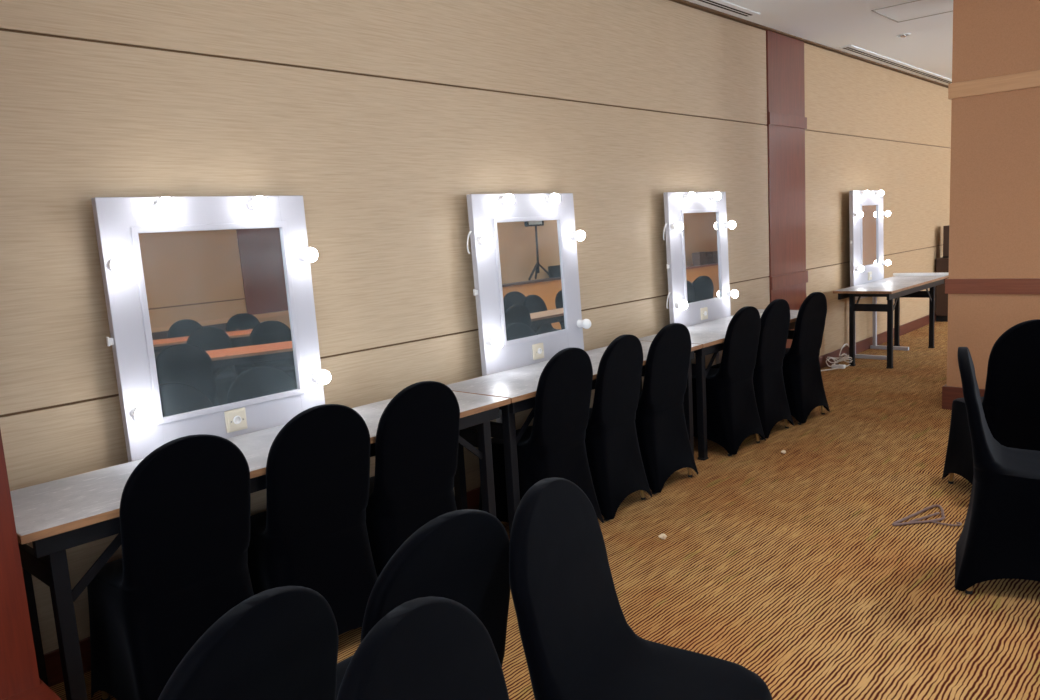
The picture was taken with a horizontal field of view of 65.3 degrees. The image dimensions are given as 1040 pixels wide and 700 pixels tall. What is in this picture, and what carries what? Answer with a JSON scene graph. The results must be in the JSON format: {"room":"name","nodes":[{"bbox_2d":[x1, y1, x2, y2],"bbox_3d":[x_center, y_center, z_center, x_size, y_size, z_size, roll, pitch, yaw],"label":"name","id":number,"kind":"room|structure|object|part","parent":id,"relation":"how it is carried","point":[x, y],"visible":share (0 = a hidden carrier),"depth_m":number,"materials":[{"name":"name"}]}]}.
{"room":"backstage room","nodes":[
{"label":"backstage room","id":0,"kind":"room"},
{"bbox_2d":[0,430,61,699],"bbox_3d":[-1.895,-0.174,1.835,0.865,3.000,1.003,4,11,42],"label":"wall column","id":1,"kind":"structure","parent":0,"point":[19,676],"depth_m":2.09,"materials":[{"name":"red paint"}]},
{"bbox_2d":[0,0,951,653],"bbox_3d":[3.122,-1.391,8.097,0.224,3.000,22.000,4,11,42],"label":"wall","id":2,"kind":"structure","parent":0,"point":[384,116],"depth_m":3.96,"materials":[{"name":"brown"}]},
{"bbox_2d":[44,315,935,686],"bbox_3d":[3.278,0.037,8.241,0.016,0.120,21.600,4,11,42],"label":"baseboard","id":3,"kind":"structure","parent":2,"relation":"attached to","point":[52,658],"depth_m":4.37,"materials":[{"name":"brown wood"}]},
{"bbox_3d":[2.344,-1.193,7.115,0.024,2.985,0.730,4,11,42],"label":"veneer panel","id":4,"kind":"part","parent":2,"relation":"part of","materials":[{"name":"brown wood"}]},
{"bbox_2d":[673,0,947,86],"bbox_3d":[3.111,-2.861,7.812,0.030,0.012,21.600,4,11,42],"label":"trim","id":5,"kind":"structure","parent":2,"relation":"attached to","point":[680,1],"depth_m":6.97,"materials":[{"name":"brown"}]},
{"bbox_3d":[6.488,-2.103,11.660,0.012,2.980,11.696,4,11,42],"label":"wall panel","id":6,"kind":"part","parent":2,"relation":"part of","materials":[{"name":"beige paper"}]},
{"bbox_2d":[49,321,1039,699],"bbox_3d":[5.878,0.342,5.927,7.600,0.120,22.200,4,11,42],"label":"floor","id":7,"kind":"structure","parent":0,"point":[793,569],"depth_m":3.47,"materials":[{"name":"carpet"}]},
{"bbox_2d":[87,434,253,699],"bbox_3d":[-1.151,0.708,2.666,0.507,0.929,0.436,4,11,42],"label":"banquet chair","id":8,"kind":"object","parent":7,"relation":"on","point":[184,512],"visible":0.83,"depth_m":2.49,"materials":[{"name":"black fabric"}]},
{"bbox_3d":[-1.382,0.960,2.700,0.076,0.435,0.019,-3,8,6],"label":"leg","id":9,"kind":"part","parent":8,"relation":"part of","materials":[{"name":"black metal"}]},
{"bbox_2d":[158,586,338,699],"bbox_3d":[-0.603,0.852,1.465,0.507,0.929,0.436,1,9,28],"label":"banquet chair","id":10,"kind":"object","parent":7,"relation":"on","point":[279,643],"visible":1,"depth_m":1.31,"materials":[{"name":"black fabric"}]},
{"bbox_2d":[10,391,510,699],"bbox_3d":[-0.865,0.715,3.125,0.520,0.750,1.952,4,11,42],"label":"folding table","id":11,"kind":"object","parent":7,"relation":"on","point":[57,516],"visible":0.44,"depth_m":2.48,"materials":[{"name":"laminate"}]},
{"bbox_3d":[-1.583,0.839,2.606,0.044,0.714,0.044,4,11,42],"label":"leg","id":12,"kind":"part","parent":11,"relation":"part of","materials":[{"name":"black metal"}]},
{"bbox_3d":[-1.315,0.859,2.366,0.044,0.714,0.044,4,11,42],"label":"leg","id":13,"kind":"part","parent":11,"relation":"part of","materials":[{"name":"black metal"}]},
{"bbox_2d":[91,195,330,461],"bbox_3d":[-1.134,0.247,3.198,0.180,1.683,0.847,4,11,42],"label":"vanity mirror","id":14,"kind":"object","parent":11,"relation":"on","point":[210,305],"visible":0.92,"depth_m":3.10,"materials":[{"name":"grey paint"}]},
{"bbox_2d":[106,337,113,345],"bbox_3d":[-1.444,-0.031,2.860,0.018,0.033,0.020,4,11,42],"label":"switch","id":15,"kind":"object","parent":14,"relation":"attached to","point":[110,341],"depth_m":2.85,"materials":[{"name":"white plastic"}]},
{"bbox_2d":[107,256,129,273],"bbox_3d":[-1.392,-0.295,2.814,0.084,0.060,0.060,4,11,42],"label":"bulb","id":16,"kind":"object","parent":14,"relation":"attached to","point":[115,264],"depth_m":2.79,"materials":[{"name":"white glass"}]},
{"bbox_2d":[131,407,152,423],"bbox_3d":[-1.346,0.231,2.891,0.084,0.060,0.060,4,11,42],"label":"bulb","id":17,"kind":"object","parent":14,"relation":"attached to","point":[139,415],"depth_m":2.87,"materials":[{"name":"white glass"}]},
{"bbox_2d":[154,197,175,213],"bbox_3d":[-1.280,-0.521,2.926,0.084,0.060,0.060,4,11,42],"label":"bulb","id":18,"kind":"object","parent":14,"relation":"attached to","point":[162,205],"depth_m":2.90,"materials":[{"name":"white glass"}]},
{"bbox_3d":[-1.151,-0.127,3.156,0.043,0.720,0.626,4,11,42],"label":"molding","id":19,"kind":"part","parent":14,"relation":"part of","materials":[{"name":"grey paint"}]},
{"bbox_2d":[138,227,297,416],"bbox_3d":[-1.151,-0.127,3.156,0.018,0.682,0.588,4,11,42],"label":"mirror glass","id":20,"kind":"object","parent":14,"relation":"attached to","point":[218,309],"depth_m":3.13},
{"bbox_2d":[224,407,247,432],"bbox_3d":[-1.116,0.276,3.193,0.021,0.086,0.086,4,11,42],"label":"wall socket","id":21,"kind":"object","parent":14,"relation":"attached to","point":[235,418],"depth_m":3.19,"materials":[{"name":"beige plastic"}]},
{"bbox_2d":[247,196,267,210],"bbox_3d":[-1.032,-0.576,3.197,0.084,0.060,0.060,4,11,42],"label":"bulb","id":22,"kind":"object","parent":14,"relation":"attached to","point":[254,203],"depth_m":3.18,"materials":[{"name":"white glass"}]},
{"bbox_2d":[298,248,317,261],"bbox_3d":[-0.879,-0.396,3.375,0.084,0.060,0.060,4,11,42],"label":"bulb","id":23,"kind":"object","parent":14,"relation":"attached to","point":[304,254],"depth_m":3.35,"materials":[{"name":"white glass"}]},
{"bbox_2d":[311,370,330,383],"bbox_3d":[-0.842,0.115,3.443,0.084,0.060,0.060,4,11,42],"label":"bulb","id":24,"kind":"object","parent":14,"relation":"attached to","point":[317,376],"depth_m":3.42,"materials":[{"name":"white glass"}]},
{"bbox_3d":[-0.724,0.409,2.935,0.024,0.061,1.872,4,11,42],"label":"apron rail","id":25,"kind":"part","parent":11,"relation":"part of","materials":[{"name":"black metal"}]},
{"bbox_3d":[-0.146,0.602,3.645,0.044,0.714,0.044,4,11,42],"label":"leg","id":26,"kind":"part","parent":11,"relation":"part of","materials":[{"name":"black metal"}]},
{"bbox_2d":[248,404,377,635],"bbox_3d":[-0.824,0.636,3.023,0.507,0.929,0.436,5,12,45],"label":"banquet chair","id":27,"kind":"object","parent":7,"relation":"on","point":[312,533],"visible":0.8,"depth_m":2.86,"materials":[{"name":"black fabric"}]},
{"bbox_2d":[366,381,459,576],"bbox_3d":[-0.521,0.570,3.355,0.507,0.929,0.436,5,12,44],"label":"banquet chair","id":28,"kind":"object","parent":7,"relation":"on","point":[417,441],"visible":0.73,"depth_m":3.15,"materials":[{"name":"black fabric"}]},
{"bbox_2d":[337,596,508,699],"bbox_3d":[0.057,0.855,1.171,0.507,0.929,0.436,1,9,28],"label":"banquet chair","id":29,"kind":"object","parent":7,"relation":"on","point":[424,648],"visible":1,"depth_m":1.23,"materials":[{"name":"black fabric"}]},
{"bbox_2d":[336,509,509,699],"bbox_3d":[-0.295,0.778,1.842,0.507,0.929,0.436,4,11,41],"label":"banquet chair","id":30,"kind":"object","parent":7,"relation":"on","point":[460,556],"visible":0.52,"depth_m":1.64,"materials":[{"name":"black fabric"}]},
{"bbox_2d":[466,193,590,422],"bbox_3d":[0.083,-0.020,4.530,0.180,1.683,0.867,4,11,42],"label":"vanity mirror","id":31,"kind":"object","parent":7,"relation":"on","point":[526,292],"visible":0.91,"depth_m":4.45,"materials":[{"name":"grey paint"}]},
{"bbox_3d":[-0.263,-0.552,4.164,0.029,0.118,0.027,4,11,42],"label":"cord","id":32,"kind":"part","parent":31,"relation":"part of","materials":[{"name":"white plastic"}]},
{"bbox_2d":[476,234,492,245],"bbox_3d":[-0.179,-0.563,4.152,0.085,0.060,0.060,4,11,42],"label":"bulb socket","id":33,"kind":"object","parent":31,"relation":"attached to","point":[481,239],"depth_m":4.13,"materials":[{"name":"white plastic"}]},
{"bbox_2d":[486,337,502,348],"bbox_3d":[-0.129,-0.037,4.226,0.085,0.060,0.060,4,11,42],"label":"bulb socket","id":34,"kind":"object","parent":31,"relation":"attached to","point":[491,342],"depth_m":4.21,"materials":[{"name":"white"}]},
{"bbox_3d":[-0.116,0.239,4.403,0.069,1.170,0.040,4,11,42],"label":"stand leg","id":35,"kind":"part","parent":31,"relation":"part of","materials":[{"name":"grey paint"}]},
{"bbox_2d":[498,194,513,204],"bbox_3d":[-0.069,-0.790,4.266,0.085,0.060,0.060,4,11,42],"label":"bulb socket","id":36,"kind":"object","parent":31,"relation":"attached to","point":[503,199],"depth_m":4.25,"materials":[{"name":"white plastic"}]},
{"bbox_2d":[497,220,565,340],"bbox_3d":[0.068,-0.396,4.498,0.024,0.638,0.529,4,11,42],"label":"mirror glass","id":37,"kind":"object","parent":31,"relation":"attached to","point":[531,268],"depth_m":4.49,"materials":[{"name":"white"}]},
{"bbox_3d":[0.068,-0.396,4.498,0.049,0.676,0.567,4,11,42],"label":"molding","id":38,"kind":"part","parent":31,"relation":"part of","materials":[{"name":"grey paint"}]},
{"bbox_2d":[532,343,543,359],"bbox_3d":[0.104,0.007,4.530,0.022,0.086,0.086,4,11,42],"label":"wall socket","id":39,"kind":"object","parent":31,"relation":"attached to","point":[537,348],"depth_m":4.52,"materials":[{"name":"beige plastic"}]},
{"bbox_2d":[545,193,559,203],"bbox_3d":[0.185,-0.846,4.543,0.085,0.060,0.060,4,11,42],"label":"bulb socket","id":40,"kind":"object","parent":31,"relation":"attached to","point":[550,198],"depth_m":4.52,"materials":[{"name":"white"}]},
{"bbox_2d":[570,230,584,240],"bbox_3d":[0.339,-0.665,4.719,0.085,0.060,0.060,4,11,42],"label":"bulb socket","id":41,"kind":"object","parent":31,"relation":"attached to","point":[579,235],"depth_m":4.70,"materials":[{"name":"white"}]},
{"bbox_2d":[577,319,590,328],"bbox_3d":[0.381,-0.155,4.784,0.085,0.060,0.060,4,11,42],"label":"bulb socket","id":42,"kind":"object","parent":31,"relation":"attached to","point":[586,323],"depth_m":4.76,"materials":[{"name":"white"}]},
{"bbox_2d":[479,347,603,522],"bbox_3d":[0.078,0.439,4.003,0.507,0.929,0.436,4,11,41],"label":"banquet chair","id":43,"kind":"object","parent":7,"relation":"on","point":[554,446],"visible":0.72,"depth_m":3.84,"materials":[{"name":"black fabric"}]},
{"bbox_2d":[447,341,702,536],"bbox_3d":[0.356,0.446,4.461,0.520,0.750,1.690,4,11,42],"label":"folding table","id":44,"kind":"object","parent":7,"relation":"on","point":[519,384],"visible":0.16,"depth_m":3.92,"materials":[{"name":"laminate"}]},
{"bbox_3d":[-0.304,0.558,4.005,0.044,0.714,0.044,4,11,42],"label":"leg","id":45,"kind":"part","parent":44,"relation":"part of","materials":[{"name":"black metal"}]},
{"bbox_3d":[-0.037,0.577,3.765,0.044,0.714,0.044,4,11,42],"label":"leg","id":46,"kind":"part","parent":44,"relation":"part of","materials":[{"name":"black metal"}]},
{"bbox_3d":[0.497,0.141,4.271,0.024,0.061,1.610,4,11,42],"label":"apron rail","id":47,"kind":"part","parent":44,"relation":"part of","materials":[{"name":"black metal"}]},
{"bbox_3d":[1.017,0.345,4.919,0.044,0.714,0.044,4,11,42],"label":"leg","id":48,"kind":"part","parent":44,"relation":"part of","materials":[{"name":"black metal"}]},
{"bbox_2d":[585,334,651,520],"bbox_3d":[0.376,0.372,4.337,0.507,0.929,0.436,3,11,39],"label":"banquet chair","id":49,"kind":"object","parent":7,"relation":"on","point":[617,470],"visible":0.75,"depth_m":4.14,"materials":[{"name":"black fabric"}]},
{"bbox_2d":[509,477,771,699],"bbox_3d":[0.287,0.757,1.749,0.507,0.929,0.436,1,9,28],"label":"banquet chair","id":50,"kind":"object","parent":7,"relation":"on","point":[578,642],"visible":1,"depth_m":1.76,"materials":[{"name":"black fabric"}]},
{"bbox_2d":[658,533,666,538],"bbox_3d":[0.676,0.882,3.845,0.037,0.030,0.032,4,11,42],"label":"paper scrap","id":51,"kind":"object","parent":7,"relation":"on","point":[662,535],"visible":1,"depth_m":3.84,"materials":[{"name":"beige paper"}]},
{"bbox_2d":[635,323,697,493],"bbox_3d":[0.703,0.299,4.702,0.507,0.929,0.436,5,12,44],"label":"banquet chair","id":52,"kind":"object","parent":7,"relation":"on","point":[661,428],"visible":0.8,"depth_m":4.50,"materials":[{"name":"black fabric"}]},
{"bbox_2d":[663,192,737,363],"bbox_3d":[1.316,-0.291,5.880,0.180,1.683,0.844,4,11,42],"label":"vanity mirror","id":53,"kind":"object","parent":7,"relation":"on","point":[696,224],"visible":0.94,"depth_m":5.80,"materials":[{"name":"grey paint"}]},
{"bbox_2d":[670,222,682,230],"bbox_3d":[1.066,-0.836,5.505,0.084,0.060,0.060,4,11,42],"label":"bulb socket","id":54,"kind":"object","parent":53,"relation":"attached to","point":[674,226],"depth_m":5.49,"materials":[{"name":"white"}]},
{"bbox_2d":[675,301,687,308],"bbox_3d":[1.112,-0.310,5.582,0.084,0.060,0.060,4,11,42],"label":"bulb socket","id":55,"kind":"object","parent":53,"relation":"attached to","point":[678,304],"depth_m":5.56,"materials":[{"name":"white"}]},
{"bbox_2d":[683,192,695,200],"bbox_3d":[1.178,-1.062,5.618,0.084,0.060,0.060,4,11,42],"label":"bulb socket","id":56,"kind":"object","parent":53,"relation":"attached to","point":[687,196],"depth_m":5.60,"materials":[{"name":"white plastic"}]},
{"bbox_2d":[683,212,720,302],"bbox_3d":[1.312,-0.673,5.853,0.018,0.637,0.506,4,11,42],"label":"mirror glass","id":57,"kind":"object","parent":53,"relation":"attached to","point":[701,230],"depth_m":5.85,"materials":[{"name":"white"}]},
{"bbox_3d":[1.312,-0.673,5.853,0.043,0.675,0.544,4,11,42],"label":"molding","id":58,"kind":"part","parent":53,"relation":"part of","materials":[{"name":"grey paint"}]},
{"bbox_2d":[700,307,707,319],"bbox_3d":[1.338,-0.264,5.879,0.021,0.086,0.086,4,11,42],"label":"wall socket","id":59,"kind":"object","parent":53,"relation":"attached to","point":[703,310],"depth_m":5.86,"materials":[{"name":"beige plastic"}]},
{"bbox_2d":[709,192,720,199],"bbox_3d":[1.416,-1.115,5.878,0.084,0.060,0.060,4,11,42],"label":"bulb","id":60,"kind":"object","parent":53,"relation":"attached to","point":[712,196],"depth_m":5.86,"materials":[{"name":"white glass"}]},
{"bbox_3d":[1.507,-0.118,6.181,0.058,1.170,0.040,4,11,42],"label":"stand leg","id":61,"kind":"part","parent":53,"relation":"part of","materials":[{"name":"grey paint"}]},
{"bbox_2d":[724,221,735,228],"bbox_3d":[1.568,-0.934,6.056,0.084,0.060,0.060,4,11,42],"label":"bulb socket","id":62,"kind":"object","parent":53,"relation":"attached to","point":[731,224],"depth_m":6.04,"materials":[{"name":"white"}]},
{"bbox_2d":[727,290,737,297],"bbox_3d":[1.607,-0.424,6.123,0.084,0.060,0.060,4,11,42],"label":"bulb","id":63,"kind":"object","parent":53,"relation":"attached to","point":[734,293],"depth_m":6.10,"materials":[{"name":"white glass"}]},
{"bbox_2d":[638,309,798,460],"bbox_3d":[1.527,0.188,5.743,0.520,0.750,1.800,4,11,42],"label":"folding table","id":64,"kind":"object","parent":7,"relation":"on","point":[711,334],"visible":0.32,"depth_m":5.06,"materials":[{"name":"laminate"}]},
{"bbox_3d":[1.127,0.321,5.039,0.044,0.714,0.044,4,11,42],"label":"leg","id":65,"kind":"part","parent":64,"relation":"part of","materials":[{"name":"black metal"}]},
{"bbox_3d":[1.668,-0.117,5.553,0.024,0.061,1.720,4,11,42],"label":"apron rail","id":66,"kind":"part","parent":64,"relation":"part of","materials":[{"name":"wood"}]},
{"bbox_2d":[692,306,765,455],"bbox_3d":[1.287,0.172,5.334,0.507,0.929,0.436,5,12,44],"label":"banquet chair","id":67,"kind":"object","parent":7,"relation":"on","point":[731,406],"visible":0.77,"depth_m":5.15,"materials":[{"name":"black fabric"}]},
{"bbox_2d":[711,299,793,439],"bbox_3d":[1.587,0.106,5.662,0.507,0.929,0.436,5,12,44],"label":"banquet chair","id":68,"kind":"object","parent":7,"relation":"on","point":[768,380],"visible":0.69,"depth_m":5.48,"materials":[{"name":"black fabric"}]},
{"bbox_2d":[782,292,829,424],"bbox_3d":[1.967,0.033,6.004,0.436,0.929,0.507,-11,11,-43],"label":"banquet chair","id":69,"kind":"object","parent":7,"relation":"on","point":[802,376],"visible":0.77,"depth_m":5.80,"materials":[{"name":"black fabric"}]},
{"bbox_2d":[821,344,852,370],"bbox_3d":[3.103,0.070,7.881,0.221,0.180,0.914,4,11,42],"label":"power cord","id":70,"kind":"object","parent":7,"relation":"on","point":[834,366],"visible":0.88,"depth_m":7.82,"materials":[{"name":"beige plastic"}]},
{"bbox_2d":[848,190,908,359],"bbox_3d":[3.670,-0.787,8.301,0.390,1.683,0.888,4,11,42],"label":"vanity mirror","id":71,"kind":"object","parent":7,"relation":"on","point":[866,213],"visible":0.94,"depth_m":8.29,"materials":[{"name":"grey paint"}]},
{"bbox_2d":[854,211,862,216],"bbox_3d":[3.325,-1.331,7.967,0.084,0.060,0.060,4,11,42],"label":"bulb socket","id":72,"kind":"object","parent":71,"relation":"attached to","point":[856,214],"depth_m":7.95,"materials":[{"name":"white plastic"}]},
{"bbox_2d":[855,266,863,271],"bbox_3d":[3.368,-0.806,8.048,0.084,0.060,0.060,4,11,42],"label":"bulb socket","id":73,"kind":"object","parent":71,"relation":"attached to","point":[857,268],"depth_m":8.03,"materials":[{"name":"white"}]},
{"bbox_2d":[860,190,869,196],"bbox_3d":[3.439,-1.558,8.078,0.084,0.060,0.060,4,11,42],"label":"bulb","id":74,"kind":"object","parent":71,"relation":"attached to","point":[863,193],"depth_m":8.07,"materials":[{"name":"white glass"}]},
{"bbox_3d":[3.572,-1.091,8.342,0.046,1.083,0.870,4,11,42],"label":"frame","id":75,"kind":"part","parent":71,"relation":"part of","materials":[{"name":"grey paint"}]},
{"bbox_2d":[862,205,876,265],"bbox_3d":[3.588,-1.180,8.336,0.011,0.612,0.472,4,11,42],"label":"mirror glass","id":76,"kind":"object","parent":71,"relation":"attached to","point":[869,218],"depth_m":8.34,"materials":[{"name":"white"}]},
{"bbox_2d":[868,272,871,279],"bbox_3d":[3.611,-0.764,8.365,0.021,0.086,0.086,4,11,42],"label":"wall socket","id":77,"kind":"object","parent":71,"relation":"attached to","point":[869,273],"depth_m":8.34,"materials":[{"name":"beige plastic"}]},
{"bbox_3d":[3.588,-1.180,8.336,0.036,0.650,0.510,4,11,42],"label":"molding","id":78,"kind":"part","parent":71,"relation":"part of","materials":[{"name":"grey paint"}]},
{"bbox_3d":[3.797,-0.622,8.689,0.046,1.170,0.040,4,11,42],"label":"stand leg","id":79,"kind":"part","parent":71,"relation":"part of","materials":[{"name":"grey paint"}]},
{"bbox_2d":[875,190,883,195],"bbox_3d":[3.714,-1.618,8.380,0.084,0.060,0.060,4,11,42],"label":"bulb","id":80,"kind":"object","parent":71,"relation":"attached to","point":[877,193],"depth_m":8.36,"materials":[{"name":"white glass"}]},
{"bbox_2d":[882,260,890,265],"bbox_3d":[3.900,-0.928,8.630,0.084,0.060,0.060,4,11,42],"label":"bulb socket","id":81,"kind":"object","parent":71,"relation":"attached to","point":[887,262],"depth_m":8.61,"materials":[{"name":"white"}]},
{"bbox_2d":[882,211,890,216],"bbox_3d":[3.865,-1.438,8.559,0.084,0.060,0.060,4,11,42],"label":"bulb socket","id":82,"kind":"object","parent":71,"relation":"attached to","point":[887,213],"depth_m":8.54,"materials":[{"name":"white"}]},
{"bbox_2d":[833,275,948,368],"bbox_3d":[3.777,-0.305,8.196,0.530,0.750,1.820,4,11,42],"label":"folding table","id":83,"kind":"object","parent":7,"relation":"on","point":[893,288],"visible":0.99,"depth_m":7.83,"materials":[{"name":"laminate"}]},
{"bbox_3d":[3.595,-0.634,8.297,0.024,0.061,1.740,4,11,42],"label":"apron rail","id":84,"kind":"part","parent":83,"relation":"part of","materials":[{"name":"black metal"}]},
{"bbox_3d":[3.207,-0.212,7.832,0.044,0.714,0.044,4,11,42],"label":"leg","id":85,"kind":"part","parent":83,"relation":"part of","materials":[{"name":"black metal"}]},
{"bbox_3d":[3.467,-0.193,7.598,0.044,0.714,0.044,4,11,42],"label":"leg","id":86,"kind":"part","parent":83,"relation":"part of","materials":[{"name":"black metal"}]},
{"bbox_3d":[4.088,-0.406,8.796,0.044,0.714,0.044,4,11,42],"label":"leg","id":87,"kind":"part","parent":83,"relation":"part of","materials":[{"name":"black metal"}]},
{"bbox_3d":[3.921,-0.610,8.003,0.024,0.061,1.740,4,11,42],"label":"apron rail","id":88,"kind":"part","parent":83,"relation":"part of","materials":[{"name":"black metal"}]},
{"bbox_2d":[893,272,948,275],"bbox_3d":[4.359,-0.820,8.780,0.610,0.030,0.036,4,11,42],"label":"tube","id":89,"kind":"object","parent":83,"relation":"on","point":[947,273],"visible":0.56,"depth_m":8.78,"materials":[{"name":"white plastic"}]},
{"bbox_3d":[4.348,-0.387,8.562,0.044,0.714,0.044,4,11,42],"label":"leg","id":90,"kind":"part","parent":83,"relation":"part of","materials":[{"name":"black metal"}]},
{"bbox_2d":[892,504,961,525],"bbox_3d":[1.978,0.809,3.861,0.396,0.013,0.222,-9,10,-34],"label":"clothes hanger","id":91,"kind":"object","parent":7,"relation":"on","point":[915,521],"visible":1,"depth_m":3.87,"materials":[{"name":"grey plastic"}]},
{"bbox_2d":[935,257,948,321],"bbox_3d":[6.143,-0.919,11.183,0.200,0.820,2.140,4,11,42],"label":"base cabinet","id":92,"kind":"object","parent":7,"relation":"on","point":[942,264],"visible":0.07,"depth_m":10.44,"materials":[{"name":"brown"}]},
{"bbox_2d":[943,225,948,257],"bbox_3d":[5.524,-1.397,10.448,0.110,0.410,0.260,4,11,42],"label":"display board","id":93,"kind":"object","parent":92,"relation":"on","point":[945,228],"visible":0.48,"depth_m":10.35,"materials":[{"name":"brown"}]},
{"bbox_2d":[942,319,1039,483],"bbox_3d":[2.472,0.282,4.103,0.436,0.929,0.507,-3,8,3],"label":"banquet chair","id":94,"kind":"object","parent":7,"relation":"on","point":[1010,402],"visible":0.76,"depth_m":3.91,"materials":[{"name":"black fabric"}]},
{"bbox_3d":[2.330,0.501,4.327,0.019,0.435,0.076,-9,10,-32],"label":"leg","id":95,"kind":"part","parent":94,"relation":"part of","materials":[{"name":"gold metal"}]},
{"bbox_2d":[955,347,1039,593],"bbox_3d":[1.966,0.455,3.127,0.507,0.929,0.436,1,10,29],"label":"banquet chair","id":96,"kind":"object","parent":7,"relation":"on","point":[999,538],"visible":1,"depth_m":3.03,"materials":[{"name":"black fabric"}]},
{"bbox_2d":[686,0,952,84],"bbox_3d":[5.695,-2.730,5.477,7.600,0.100,22.200,4,11,42],"label":"ceiling","id":97,"kind":"structure","parent":0,"point":[835,24],"depth_m":6.69,"materials":[{"name":"white paint"}]},
{"bbox_2d":[695,0,759,17],"bbox_3d":[1.208,-2.417,5.545,0.110,0.010,1.700,4,11,42],"label":"ceiling vent","id":98,"kind":"object","parent":97,"relation":"in","point":[720,4],"visible":1,"depth_m":5.88,"materials":[{"name":"white metal"}]},
{"bbox_2d":[839,45,951,83],"bbox_3d":[4.455,-3.131,9.097,0.110,0.010,4.330,4,11,42],"label":"ceiling vent","id":99,"kind":"object","parent":97,"relation":"in","point":[851,48],"visible":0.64,"depth_m":8.49,"materials":[{"name":"white metal"}]},
{"bbox_2d":[896,33,910,37],"bbox_3d":[3.399,-2.782,7.195,0.124,0.024,0.124,4,11,42],"label":"recessed light","id":100,"kind":"object","parent":97,"relation":"in","point":[904,34],"visible":1,"depth_m":7.18,"materials":[{"name":"white"}]},
{"bbox_2d":[871,0,952,22],"bbox_3d":[3.130,-2.639,6.264,0.600,0.004,0.620,4,11,42],"label":"access hatch","id":101,"kind":"object","parent":97,"relation":"attached to","point":[916,0],"visible":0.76,"depth_m":6.42,"materials":[{"name":"grey"}]},
{"bbox_2d":[942,0,1039,409],"bbox_3d":[3.519,-1.074,5.771,0.736,3.000,0.648,4,11,42],"label":"wall pillar","id":102,"kind":"structure","parent":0,"point":[992,285],"depth_m":5.58,"materials":[{"name":"beige paint"}]}
]}

